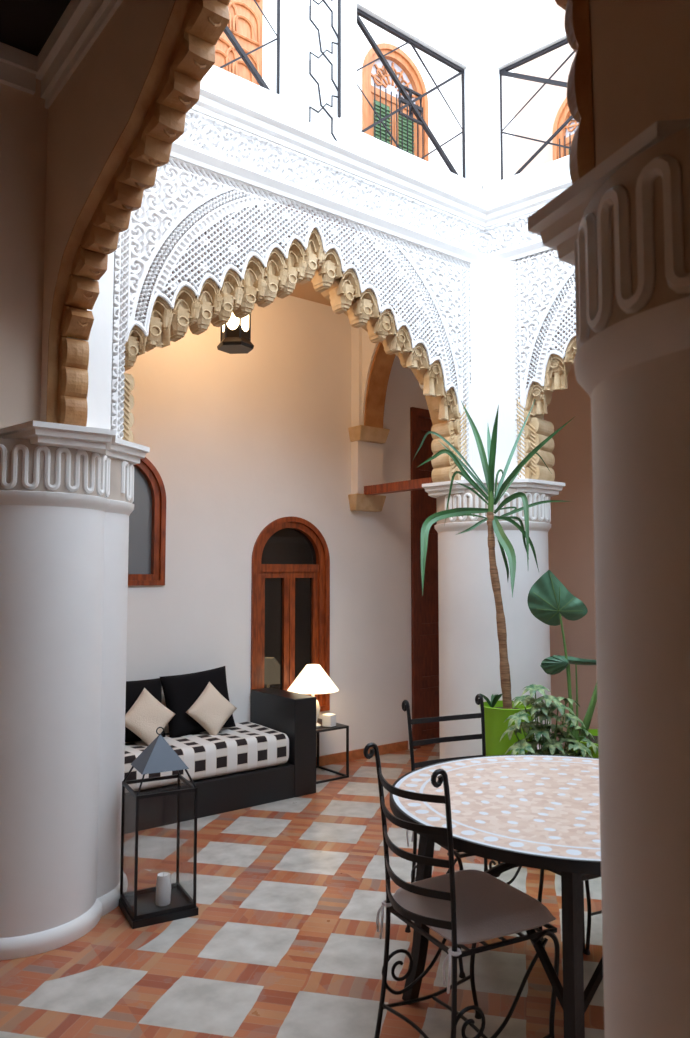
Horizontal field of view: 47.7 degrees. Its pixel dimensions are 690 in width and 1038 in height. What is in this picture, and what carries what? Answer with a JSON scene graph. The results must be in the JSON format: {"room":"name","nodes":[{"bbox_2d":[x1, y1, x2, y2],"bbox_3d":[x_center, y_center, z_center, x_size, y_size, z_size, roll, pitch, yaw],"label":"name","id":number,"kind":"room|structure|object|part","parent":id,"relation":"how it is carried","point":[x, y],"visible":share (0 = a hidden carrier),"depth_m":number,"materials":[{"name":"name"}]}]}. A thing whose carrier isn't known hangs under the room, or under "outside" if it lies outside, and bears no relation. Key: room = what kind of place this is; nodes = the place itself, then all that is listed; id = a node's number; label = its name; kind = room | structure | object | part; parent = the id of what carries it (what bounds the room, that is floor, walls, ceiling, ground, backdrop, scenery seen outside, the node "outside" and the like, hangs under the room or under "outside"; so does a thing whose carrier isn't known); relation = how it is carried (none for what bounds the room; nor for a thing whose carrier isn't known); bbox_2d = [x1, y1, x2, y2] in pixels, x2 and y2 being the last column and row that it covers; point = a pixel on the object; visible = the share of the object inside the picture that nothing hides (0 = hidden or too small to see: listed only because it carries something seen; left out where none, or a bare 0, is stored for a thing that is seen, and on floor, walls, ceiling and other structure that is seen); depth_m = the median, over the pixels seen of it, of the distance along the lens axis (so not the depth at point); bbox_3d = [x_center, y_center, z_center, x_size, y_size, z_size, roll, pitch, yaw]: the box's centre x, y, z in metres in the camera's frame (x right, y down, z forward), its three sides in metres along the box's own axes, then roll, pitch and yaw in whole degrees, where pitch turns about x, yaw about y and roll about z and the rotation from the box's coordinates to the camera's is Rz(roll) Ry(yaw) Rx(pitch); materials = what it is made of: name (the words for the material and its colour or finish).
{"room":"traditional dwelling","nodes":[
{"label":"traditional dwelling","id":0,"kind":"room"},
{"bbox_2d":[0,0,70,55],"bbox_3d":[-0.457,-2.241,0.908,1.715,0.085,5.150,3,-5,-38],"label":"ceiling","id":1,"kind":"structure","parent":0,"point":[25,25],"depth_m":3.20,"materials":[{"name":"black"}]},
{"bbox_2d":[0,0,514,428],"bbox_3d":[-0.797,-2.923,4.187,5.170,5.200,0.400,3,-5,-38],"label":"wall","id":2,"kind":"structure","parent":0,"point":[23,115],"depth_m":3.43,"materials":[{"name":"beige paint"}]},
{"bbox_2d":[0,42,37,94],"bbox_3d":[-2.034,-1.983,2.899,1.715,0.150,0.050,3,-5,-38],"label":"trim","id":3,"kind":"structure","parent":2,"relation":"attached to","point":[18,68],"depth_m":3.37,"materials":[{"name":"white paint"}]},
{"bbox_2d":[122,228,466,482],"bbox_3d":[-0.200,-1.037,4.604,2.380,1.494,0.263,3,-5,-38],"label":"arch","id":4,"kind":"object","parent":2,"relation":"attached to","point":[260,286],"visible":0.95,"depth_m":4.52,"materials":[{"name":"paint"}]},
{"bbox_2d":[111,109,486,479],"bbox_3d":[-0.155,-1.191,4.492,2.860,1.785,0.048,3,-5,-38],"label":"arch panel","id":5,"kind":"object","parent":2,"relation":"attached to","point":[195,225],"visible":0.88,"depth_m":4.33,"materials":[{"name":"white paint"}]},
{"bbox_2d":[191,83,571,227],"bbox_3d":[0.983,-2.233,3.574,3.628,0.180,3.150,3,-5,-38],"label":"trim","id":6,"kind":"structure","parent":2,"relation":"attached to","point":[214,103],"depth_m":4.69,"materials":[{"name":"white paint"}]},
{"bbox_2d":[124,0,443,756],"bbox_3d":[-1.642,-1.945,5.303,8.600,7.600,0.220,3,-5,-38],"label":"wall","id":7,"kind":"structure","parent":0,"point":[239,444],"depth_m":5.99,"materials":[{"name":"white paint"}]},
{"bbox_2d":[128,457,165,585],"bbox_3d":[-1.537,-0.023,5.160,0.710,0.925,0.110,3,-5,-38],"label":"window","id":8,"kind":"structure","parent":7,"relation":"in","point":[147,521],"depth_m":5.30,"materials":[{"name":"red wood"}]},
{"bbox_3d":[-1.545,-0.022,5.171,0.590,0.805,0.007,3,-5,-38],"label":"pane","id":9,"kind":"part","parent":8,"relation":"part of","materials":[{"name":"grey glass"}]},
{"bbox_2d":[214,0,262,85],"bbox_3d":[-0.865,-3.307,5.913,0.760,2.400,0.130,3,-5,-38],"label":"door","id":10,"kind":"structure","parent":7,"relation":"in","point":[245,23],"depth_m":5.99,"materials":[{"name":"orange wood"}]},
{"bbox_2d":[250,517,329,711],"bbox_3d":[-0.433,0.735,5.979,0.710,1.505,0.110,3,-5,-38],"label":"window","id":11,"kind":"structure","parent":7,"relation":"in","point":[290,571],"depth_m":5.97,"materials":[{"name":"red wood"}]},
{"bbox_3d":[-0.441,0.735,5.990,0.574,1.369,0.007,3,-5,-38],"label":"pane","id":12,"kind":"part","parent":11,"relation":"part of","materials":[{"name":"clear glass"}]},
{"bbox_3d":[-0.433,0.874,5.970,0.540,1.055,0.050,3,-5,-38],"label":"sash frame","id":13,"kind":"part","parent":11,"relation":"part of","materials":[{"name":"red wood"}]},
{"bbox_2d":[316,741,407,765],"bbox_3d":[-1.562,1.803,4.962,5.320,0.075,0.015,3,-5,-38],"label":"baseboard","id":14,"kind":"structure","parent":7,"relation":"attached to","point":[340,757],"depth_m":6.25,"materials":[{"name":"ceramic"}]},
{"bbox_2d":[362,43,428,161],"bbox_3d":[0.439,-3.498,6.931,0.770,1.420,0.147,3,-5,-38],"label":"window","id":15,"kind":"structure","parent":7,"relation":"in","point":[379,88],"depth_m":6.93,"materials":[{"name":"orange wood"}]},
{"bbox_3d":[0.419,-3.497,6.956,0.610,1.260,0.007,3,-5,-38],"label":"pane","id":16,"kind":"part","parent":15,"relation":"part of","materials":[{"name":"clear glass"}]},
{"bbox_3d":[0.428,-3.323,6.934,0.570,0.870,0.050,3,-5,-38],"label":"sash frame","id":17,"kind":"part","parent":15,"relation":"part of","materials":[{"name":"orange wood"}]},
{"bbox_2d":[374,83,423,159],"bbox_3d":[0.480,-3.292,6.865,0.610,0.900,0.013,3,-5,-38],"label":"shutters","id":18,"kind":"object","parent":15,"relation":"attached to","point":[374,83],"depth_m":6.85,"materials":[{"name":"green wood"}]},
{"bbox_2d":[410,407,439,748],"bbox_3d":[0.872,0.507,7.024,0.820,2.940,0.130,3,-5,-38],"label":"door","id":19,"kind":"structure","parent":7,"relation":"in","point":[424,609],"depth_m":6.83,"materials":[{"name":"red wood"}]},
{"bbox_2d":[0,743,604,1037],"bbox_3d":[1.411,1.746,2.461,10.600,0.150,8.300,3,-5,-38],"label":"floor","id":20,"kind":"structure","parent":0,"point":[283,940],"depth_m":3.12,"materials":[{"name":"tile"}]},
{"bbox_2d":[0,420,149,959],"bbox_3d":[-1.436,0.686,3.460,1.070,2.100,0.936,3,-5,-38],"label":"column","id":21,"kind":"structure","parent":20,"relation":"on","point":[67,491],"depth_m":3.20,"materials":[{"name":"paint"}]},
{"bbox_2d":[67,252,113,428],"bbox_3d":[-1.165,-1.110,3.573,0.285,1.500,0.275,3,-5,-38],"label":"pilaster","id":22,"kind":"object","parent":21,"relation":"on","point":[101,334],"visible":0.06,"depth_m":3.59,"materials":[{"name":"white paint"}]},
{"bbox_2d":[119,727,197,928],"bbox_3d":[-0.837,1.340,3.503,0.286,0.801,0.286,2,-4,-28],"label":"candle lantern","id":23,"kind":"object","parent":20,"relation":"on","point":[140,909],"visible":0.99,"depth_m":3.45,"materials":[{"name":"black metal"}]},
{"bbox_2d":[119,887,197,928],"bbox_3d":[-0.837,1.725,3.477,0.286,0.030,0.286,2,-4,-28],"label":"tray","id":24,"kind":"object","parent":23,"relation":"attached to","point":[181,905],"depth_m":3.42,"materials":[{"name":"black metal"}]},
{"bbox_3d":[-0.837,1.044,3.523,0.210,0.145,0.210,2,-4,-28],"label":"pyramid lid","id":25,"kind":"part","parent":23,"relation":"part of","materials":[{"name":"grey paint"}]},
{"bbox_2d":[155,872,170,905],"bbox_3d":[-0.809,1.641,3.472,0.066,0.135,0.066,0,-4,-5],"label":"candle","id":26,"kind":"object","parent":23,"relation":"on","point":[163,882],"visible":1,"depth_m":3.45,"materials":[{"name":"white wax"}]},
{"bbox_2d":[124,687,315,833],"bbox_3d":[-1.236,1.512,4.875,2.200,0.645,0.575,3,-5,-38],"label":"daybed","id":27,"kind":"object","parent":20,"relation":"on","point":[270,757],"visible":0.44,"depth_m":5.00,"materials":[{"name":"black paint"}]},
{"bbox_2d":[125,678,164,741],"bbox_3d":[-1.386,1.225,4.972,0.515,0.405,0.186,3,-5,-39],"label":"throw pillow","id":28,"kind":"object","parent":27,"relation":"on","point":[134,689],"visible":0.2,"depth_m":4.99,"materials":[{"name":"black fabric"}]},
{"bbox_2d":[125,688,174,745],"bbox_3d":[-1.241,1.254,4.916,0.146,0.367,0.375,-3,-5,41],"label":"cushion","id":29,"kind":"object","parent":27,"relation":"on","point":[147,713],"visible":0.95,"depth_m":4.87,"materials":[{"name":"beige fabric"}]},
{"bbox_2d":[160,666,235,736],"bbox_3d":[-0.988,1.234,5.259,0.524,0.440,0.190,3,-5,-40],"label":"throw pillow","id":30,"kind":"object","parent":27,"relation":"on","point":[181,692],"visible":0.65,"depth_m":5.15,"materials":[{"name":"black fabric"}]},
{"bbox_3d":[-1.253,1.508,4.865,1.850,0.216,0.550,3,-5,-38],"label":"mattress","id":31,"kind":"part","parent":27,"relation":"part of","materials":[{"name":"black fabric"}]},
{"bbox_2d":[186,682,236,734],"bbox_3d":[-0.884,1.273,5.190,0.144,0.367,0.376,-4,-5,42],"label":"cushion","id":32,"kind":"object","parent":27,"relation":"on","point":[211,710],"visible":0.98,"depth_m":5.14,"materials":[{"name":"beige fabric"}]},
{"bbox_3d":[-0.442,1.554,5.498,0.180,0.645,0.575,3,-5,-38],"label":"arm","id":33,"kind":"part","parent":27,"relation":"part of","materials":[{"name":"black paint"}]},
{"bbox_2d":[316,718,348,783],"bbox_3d":[-0.250,1.707,5.745,0.410,0.372,0.380,3,-5,-38],"label":"side table","id":34,"kind":"object","parent":20,"relation":"on","point":[321,728],"visible":0.47,"depth_m":5.72,"materials":[{"name":"black paint"}]},
{"bbox_2d":[287,664,338,727],"bbox_3d":[-0.235,1.295,5.721,0.380,0.445,0.380,3,-5,-38],"label":"table lamp","id":35,"kind":"object","parent":34,"relation":"on","point":[312,679],"visible":0.71,"depth_m":5.63,"materials":[{"name":"white fabric"}]},
{"bbox_3d":[-0.235,1.165,5.730,0.380,0.183,0.380,3,-5,-38],"label":"lamp shade","id":36,"kind":"part","parent":35,"relation":"part of","materials":[{"name":"beige fabric"}]},
{"bbox_3d":[-0.207,1.733,6.010,0.014,0.357,0.014,3,-5,-38],"label":"leg","id":37,"kind":"part","parent":34,"relation":"part of","materials":[{"name":"black metal"}]},
{"bbox_2d":[322,713,335,726],"bbox_3d":[-0.117,1.474,5.713,0.076,0.088,0.076,-2,-5,32],"label":"candle","id":38,"kind":"object","parent":34,"relation":"on","point":[328,719],"visible":1,"depth_m":5.69,"materials":[{"name":"white wax"}]},
{"bbox_3d":[-0.250,1.886,5.733,0.410,0.014,0.380,3,-5,-38],"label":"floor frame","id":39,"kind":"part","parent":34,"relation":"part of","materials":[{"name":"black metal"}]},
{"bbox_3d":[0.019,1.713,5.723,0.014,0.357,0.014,3,-5,-38],"label":"leg","id":40,"kind":"part","parent":34,"relation":"part of","materials":[{"name":"black metal"}]},
{"bbox_2d":[363,743,559,1037],"bbox_3d":[0.347,1.189,2.396,0.463,0.956,0.408,2,-4,-28],"label":"chair","id":41,"kind":"object","parent":20,"relation":"on","point":[473,906],"visible":0.99,"depth_m":2.30,"materials":[{"name":"black metal"}]},
{"bbox_3d":[0.101,1.194,2.478,0.091,0.956,0.027,1,-4,-19],"label":"leg and post","id":42,"kind":"part","parent":41,"relation":"part of","materials":[{"name":"black metal"}]},
{"bbox_3d":[0.278,1.171,2.146,0.091,0.956,0.028,3,-5,-38],"label":"leg and post","id":43,"kind":"part","parent":41,"relation":"part of","materials":[{"name":"black metal"}]},
{"bbox_3d":[0.379,1.231,2.410,0.366,0.012,0.390,2,-4,-28],"label":"seat frame","id":44,"kind":"part","parent":41,"relation":"part of","materials":[{"name":"black metal"}]},
{"bbox_2d":[393,869,555,943],"bbox_3d":[0.384,1.188,2.416,0.376,0.068,0.405,2,-4,-28],"label":"seat cushion","id":45,"kind":"object","parent":41,"relation":"on","point":[488,907],"depth_m":2.32,"materials":[{"name":"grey fabric"}]},
{"bbox_3d":[0.415,1.461,2.631,0.106,0.444,0.026,2,-4,-28],"label":"leg","id":46,"kind":"part","parent":41,"relation":"part of","materials":[{"name":"black metal"}]},
{"bbox_3d":[0.595,1.439,2.295,0.106,0.444,0.026,2,-4,-28],"label":"leg","id":47,"kind":"part","parent":41,"relation":"part of","materials":[{"name":"black metal"}]},
{"bbox_2d":[402,694,546,977],"bbox_3d":[0.515,1.244,3.209,0.408,0.956,0.463,2,-4,-25],"label":"chair","id":48,"kind":"object","parent":20,"relation":"on","point":[480,701],"visible":0.19,"depth_m":3.34,"materials":[{"name":"black metal"}]},
{"bbox_3d":[0.268,1.249,3.291,0.028,0.956,0.091,3,-5,-35],"label":"leg and post","id":49,"kind":"part","parent":48,"relation":"part of","materials":[{"name":"black metal"}]},
{"bbox_3d":[0.530,1.283,3.174,0.390,0.012,0.366,2,-4,-25],"label":"seat frame","id":50,"kind":"part","parent":48,"relation":"part of","materials":[{"name":"black metal"}]},
{"bbox_3d":[0.418,1.483,2.949,0.026,0.444,0.106,2,-4,-25],"label":"leg","id":51,"kind":"part","parent":48,"relation":"part of","materials":[{"name":"black metal"}]},
{"bbox_3d":[0.610,1.260,3.450,0.027,0.956,0.091,1,-4,-16],"label":"leg and post","id":52,"kind":"part","parent":48,"relation":"part of","materials":[{"name":"black metal"}]},
{"bbox_3d":[0.764,1.494,3.111,0.026,0.444,0.106,2,-4,-25],"label":"leg","id":53,"kind":"part","parent":48,"relation":"part of","materials":[{"name":"black metal"}]},
{"bbox_2d":[413,401,572,755],"bbox_3d":[0.895,0.509,4.495,0.961,2.593,0.700,0,-4,0],"label":"yucca","id":54,"kind":"object","parent":20,"relation":"on","point":[496,712],"visible":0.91,"depth_m":4.48,"materials":[{"name":"green plant"}]},
{"bbox_2d":[422,479,564,758],"bbox_3d":[1.027,0.816,5.371,0.930,2.100,0.860,3,-5,-38],"label":"column","id":55,"kind":"structure","parent":20,"relation":"on","point":[469,658],"depth_m":5.07,"materials":[{"name":"paint"}]},
{"bbox_2d":[469,261,517,479],"bbox_3d":[1.015,-0.989,5.363,0.336,1.500,0.242,-1,-4,9],"label":"pilaster","id":56,"kind":"object","parent":55,"relation":"on","point":[491,289],"visible":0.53,"depth_m":5.25,"materials":[{"name":"white paint"}]},
{"bbox_2d":[390,754,602,1037],"bbox_3d":[0.752,1.306,2.584,1.204,0.757,1.204,3,-5,-38],"label":"table","id":57,"kind":"object","parent":20,"relation":"on","point":[526,810],"visible":0.61,"depth_m":2.42,"materials":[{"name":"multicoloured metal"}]},
{"bbox_3d":[0.267,1.335,2.747,0.138,0.719,0.054,-1,-4,19],"label":"leg","id":58,"kind":"part","parent":57,"relation":"part of","materials":[{"name":"black metal"}]},
{"bbox_3d":[0.613,1.291,2.090,0.110,0.719,0.087,3,-5,-38],"label":"leg","id":59,"kind":"part","parent":57,"relation":"part of","materials":[{"name":"black metal"}]},
{"bbox_3d":[0.909,1.357,3.069,0.054,0.719,0.139,-1,-4,18],"label":"leg","id":60,"kind":"part","parent":57,"relation":"part of","materials":[{"name":"black metal"}]},
{"bbox_2d":[480,701,533,755],"bbox_3d":[0.926,1.432,4.433,0.312,0.744,0.312,3,-5,-38],"label":"pot","id":61,"kind":"object","parent":20,"relation":"on","point":[495,713],"depth_m":4.34,"materials":[{"name":"green plastic"}]},
{"bbox_2d":[499,684,598,757],"bbox_3d":[1.067,1.316,4.040,0.539,0.922,0.366,0,-4,-2],"label":"plant","id":62,"kind":"object","parent":20,"relation":"on","point":[549,743],"visible":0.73,"depth_m":3.98,"materials":[{"name":"green plant"}]},
{"bbox_2d":[527,570,598,757],"bbox_3d":[1.393,1.040,4.353,0.548,1.514,0.509,3,-5,-38],"label":"plant","id":63,"kind":"object","parent":20,"relation":"on","point":[548,600],"visible":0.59,"depth_m":4.39,"materials":[{"name":"green plant"}]},
{"bbox_2d":[568,729,598,757],"bbox_3d":[1.455,1.505,4.328,0.442,0.584,0.442,3,-5,-38],"label":"pot","id":64,"kind":"object","parent":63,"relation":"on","point":[594,732],"depth_m":4.34,"materials":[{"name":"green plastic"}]},
{"bbox_2d":[584,880,601,954],"bbox_3d":[1.244,1.238,3.127,0.408,0.956,0.463,-4,-5,45],"label":"chair","id":65,"kind":"object","parent":20,"relation":"on","point":[589,914],"visible":0.06,"depth_m":3.09,"materials":[{"name":"black metal"}]},
{"bbox_3d":[0.983,1.494,3.118,0.026,0.444,0.106,-4,-5,45],"label":"leg","id":66,"kind":"part","parent":65,"relation":"part of","materials":[{"name":"black metal"}]},
{"bbox_2d":[528,119,689,1037],"bbox_3d":[0.784,0.524,1.068,0.846,2.100,0.880,3,-5,-38],"label":"column","id":67,"kind":"structure","parent":20,"relation":"on","point":[623,226],"depth_m":1.00,"materials":[{"name":"paint"}]},
{"bbox_2d":[262,0,356,128],"bbox_3d":[-0.210,-3.934,4.789,0.520,3.100,0.250,3,-5,-38],"label":"wall","id":68,"kind":"structure","parent":0,"point":[298,35],"depth_m":4.59,"materials":[{"name":"white paint"}]},
{"bbox_2d":[309,0,340,141],"bbox_3d":[-0.117,-3.701,4.661,0.226,2.983,0.014,3,-5,-38],"label":"strip","id":69,"kind":"object","parent":68,"relation":"attached to","point":[338,35],"visible":0.99,"depth_m":4.62,"materials":[{"name":"black"}]},
{"bbox_2d":[290,280,330,305],"bbox_3d":[-0.724,-1.970,5.149,6.550,0.310,1.160,3,-5,-38],"label":"ceiling","id":70,"kind":"structure","parent":0,"point":[306,291],"depth_m":6.08,"materials":[{"name":"brown"}]},
{"bbox_2d":[217,312,253,353],"bbox_3d":[-0.683,-1.444,4.891,0.226,0.775,0.230,3,-5,-38],"label":"hanging lantern","id":71,"kind":"object","parent":70,"relation":"hanging from","point":[235,336],"visible":0.56,"depth_m":4.81,"materials":[{"name":"black metal"}]},
{"bbox_3d":[-0.683,-1.235,4.876,0.159,0.235,0.162,3,-5,-38],"label":"glass panel","id":72,"kind":"part","parent":71,"relation":"part of","materials":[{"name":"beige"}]},
{"bbox_2d":[40,0,689,421],"bbox_3d":[0.215,-0.387,1.535,0.140,3.980,5.500,3,-5,-38],"label":"wall","id":73,"kind":"structure","parent":0,"point":[640,49],"depth_m":2.66,"materials":[{"name":"beige paint"}]},
{"bbox_2d":[36,0,122,108],"bbox_3d":[0.243,-2.107,1.451,0.065,0.280,5.150,3,-5,-38],"label":"trim","id":74,"kind":"structure","parent":73,"relation":"attached to","point":[81,23],"depth_m":3.16,"materials":[{"name":"white paint"}]},
{"bbox_2d":[46,0,594,425],"bbox_3d":[-0.381,-1.154,2.354,0.154,1.382,2.762,3,-5,-38],"label":"arch","id":75,"kind":"object","parent":73,"relation":"attached to","point":[185,53],"visible":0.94,"depth_m":2.77,"materials":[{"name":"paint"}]},
{"bbox_2d":[170,140,550,262],"bbox_3d":[1.015,-1.902,3.513,3.430,0.072,3.050,3,-5,-38],"label":"trim","id":76,"kind":"structure","parent":73,"relation":"attached to","point":[180,150],"depth_m":4.58,"materials":[{"name":"white paint"}]},
{"bbox_2d":[351,326,384,495],"bbox_3d":[0.501,-0.982,6.086,0.285,1.535,1.100,3,-5,-38],"label":"wall","id":77,"kind":"structure","parent":0,"point":[366,457],"depth_m":6.38,"materials":[{"name":"white paint"}]},
{"bbox_2d":[348,342,395,511],"bbox_3d":[0.491,-0.881,6.064,0.317,1.580,1.112,3,-5,-38],"label":"arch","id":78,"kind":"object","parent":77,"relation":"attached to","point":[373,431],"visible":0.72,"depth_m":6.38,"materials":[{"name":"paint"}]},
{"bbox_2d":[364,477,432,494],"bbox_3d":[0.457,-0.253,6.015,0.080,0.070,0.880,3,-5,-38],"label":"tie beam","id":79,"kind":"structure","parent":78,"relation":"attached to","point":[416,484],"depth_m":6.03,"materials":[{"name":"red wood"}]},
{"bbox_2d":[201,65,569,203],"bbox_3d":[0.992,-2.284,4.631,5.210,0.215,2.363,0,-4,2],"label":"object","id":80,"kind":"object","parent":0,"point":[222,80],"visible":0.18,"depth_m":4.87,"materials":[{"name":"white paint"}]},
{"bbox_2d":[219,0,279,94],"bbox_3d":[-0.749,-2.824,4.218,0.946,0.926,0.080,3,-5,-38],"label":"railing","id":81,"kind":"object","parent":80,"relation":"on","point":[227,31],"visible":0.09,"depth_m":4.40,"materials":[{"name":"grey metal"}]},
{"bbox_3d":[-0.384,-2.776,4.503,0.016,0.870,0.016,3,-5,-38],"label":"post","id":82,"kind":"part","parent":81,"relation":"part of","materials":[{"name":"grey metal"}]},
{"bbox_2d":[357,0,466,178],"bbox_3d":[0.431,-2.761,5.145,1.031,0.926,0.080,3,-5,-38],"label":"railing","id":83,"kind":"object","parent":80,"relation":"on","point":[365,10],"visible":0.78,"depth_m":5.14,"materials":[{"name":"grey metal"}]},
{"bbox_3d":[0.431,-3.203,5.175,1.015,0.040,0.080,3,-5,-38],"label":"handrail","id":84,"kind":"part","parent":83,"relation":"part of","materials":[{"name":"black metal"}]},
{"bbox_3d":[0.830,-2.711,5.456,0.016,0.870,0.016,3,-5,-38],"label":"post","id":85,"kind":"part","parent":83,"relation":"part of","materials":[{"name":"grey metal"}]},
{"bbox_2d":[497,30,574,179],"bbox_3d":[1.622,-2.770,5.012,1.416,0.926,0.080,-3,-5,41],"label":"railing","id":86,"kind":"object","parent":80,"relation":"on","point":[558,40],"visible":0.22,"depth_m":5.30,"materials":[{"name":"grey metal"}]},
{"bbox_3d":[1.093,-2.711,5.466,0.016,0.870,0.016,3,-5,-38],"label":"post","id":87,"kind":"part","parent":86,"relation":"part of","materials":[{"name":"grey metal"}]},
{"bbox_3d":[1.622,-3.212,5.042,1.398,0.040,0.080,-3,-5,41],"label":"handrail","id":88,"kind":"part","parent":86,"relation":"part of","materials":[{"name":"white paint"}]},
{"bbox_2d":[513,249,553,384],"bbox_3d":[2.340,-1.244,4.408,3.137,1.880,0.235,-3,-5,41],"label":"wall","id":89,"kind":"structure","parent":0,"point":[551,249],"depth_m":5.21,"materials":[{"name":"white paint"}]},
{"bbox_2d":[483,211,575,478],"bbox_3d":[1.692,-1.173,4.755,1.897,1.785,0.048,-3,-5,41],"label":"arch panel","id":90,"kind":"object","parent":89,"relation":"attached to","point":[545,284],"visible":0.44,"depth_m":5.15,"materials":[{"name":"white"}]},
{"bbox_3d":[1.678,-1.029,4.768,1.647,1.500,0.024,-3,-5,41],"label":"lace panel","id":91,"kind":"part","parent":90,"relation":"part of","materials":[{"name":"white paint"}]},
{"bbox_2d":[517,336,576,480],"bbox_3d":[2.175,-1.058,4.509,2.491,1.524,0.272,-3,-5,40],"label":"arch","id":92,"kind":"object","parent":89,"relation":"attached to","point":[536,429],"visible":0.34,"depth_m":5.15,"materials":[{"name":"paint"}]},
{"bbox_2d":[513,0,597,743],"bbox_3d":[3.969,-1.990,4.643,0.200,7.600,7.760,3,-5,-38],"label":"wall","id":93,"kind":"structure","parent":0,"point":[571,533],"depth_m":6.94,"materials":[{"name":"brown paint"}]},
{"bbox_2d":[552,97,578,160],"bbox_3d":[2.153,-3.314,6.910,0.147,1.150,0.700,3,-5,-38],"label":"window","id":94,"kind":"structure","parent":93,"relation":"in","point":[564,137],"depth_m":7.11,"materials":[{"name":"orange wood"}]},
{"bbox_2d":[559,130,575,158],"bbox_3d":[2.101,-3.127,6.856,0.013,0.670,0.540,3,-5,-38],"label":"grille","id":95,"kind":"object","parent":94,"relation":"attached to","point":[575,130],"depth_m":7.02,"materials":[{"name":"grey metal"}]},
{"bbox_3d":[2.167,-3.159,6.911,0.050,0.640,0.500,3,-5,-38],"label":"sash frame","id":96,"kind":"part","parent":94,"relation":"part of","materials":[{"name":"orange wood"}]},
{"bbox_3d":[2.178,-3.313,6.930,0.007,0.990,0.540,3,-5,-38],"label":"pane","id":97,"kind":"part","parent":94,"relation":"part of","materials":[{"name":"clear glass"}]}
]}

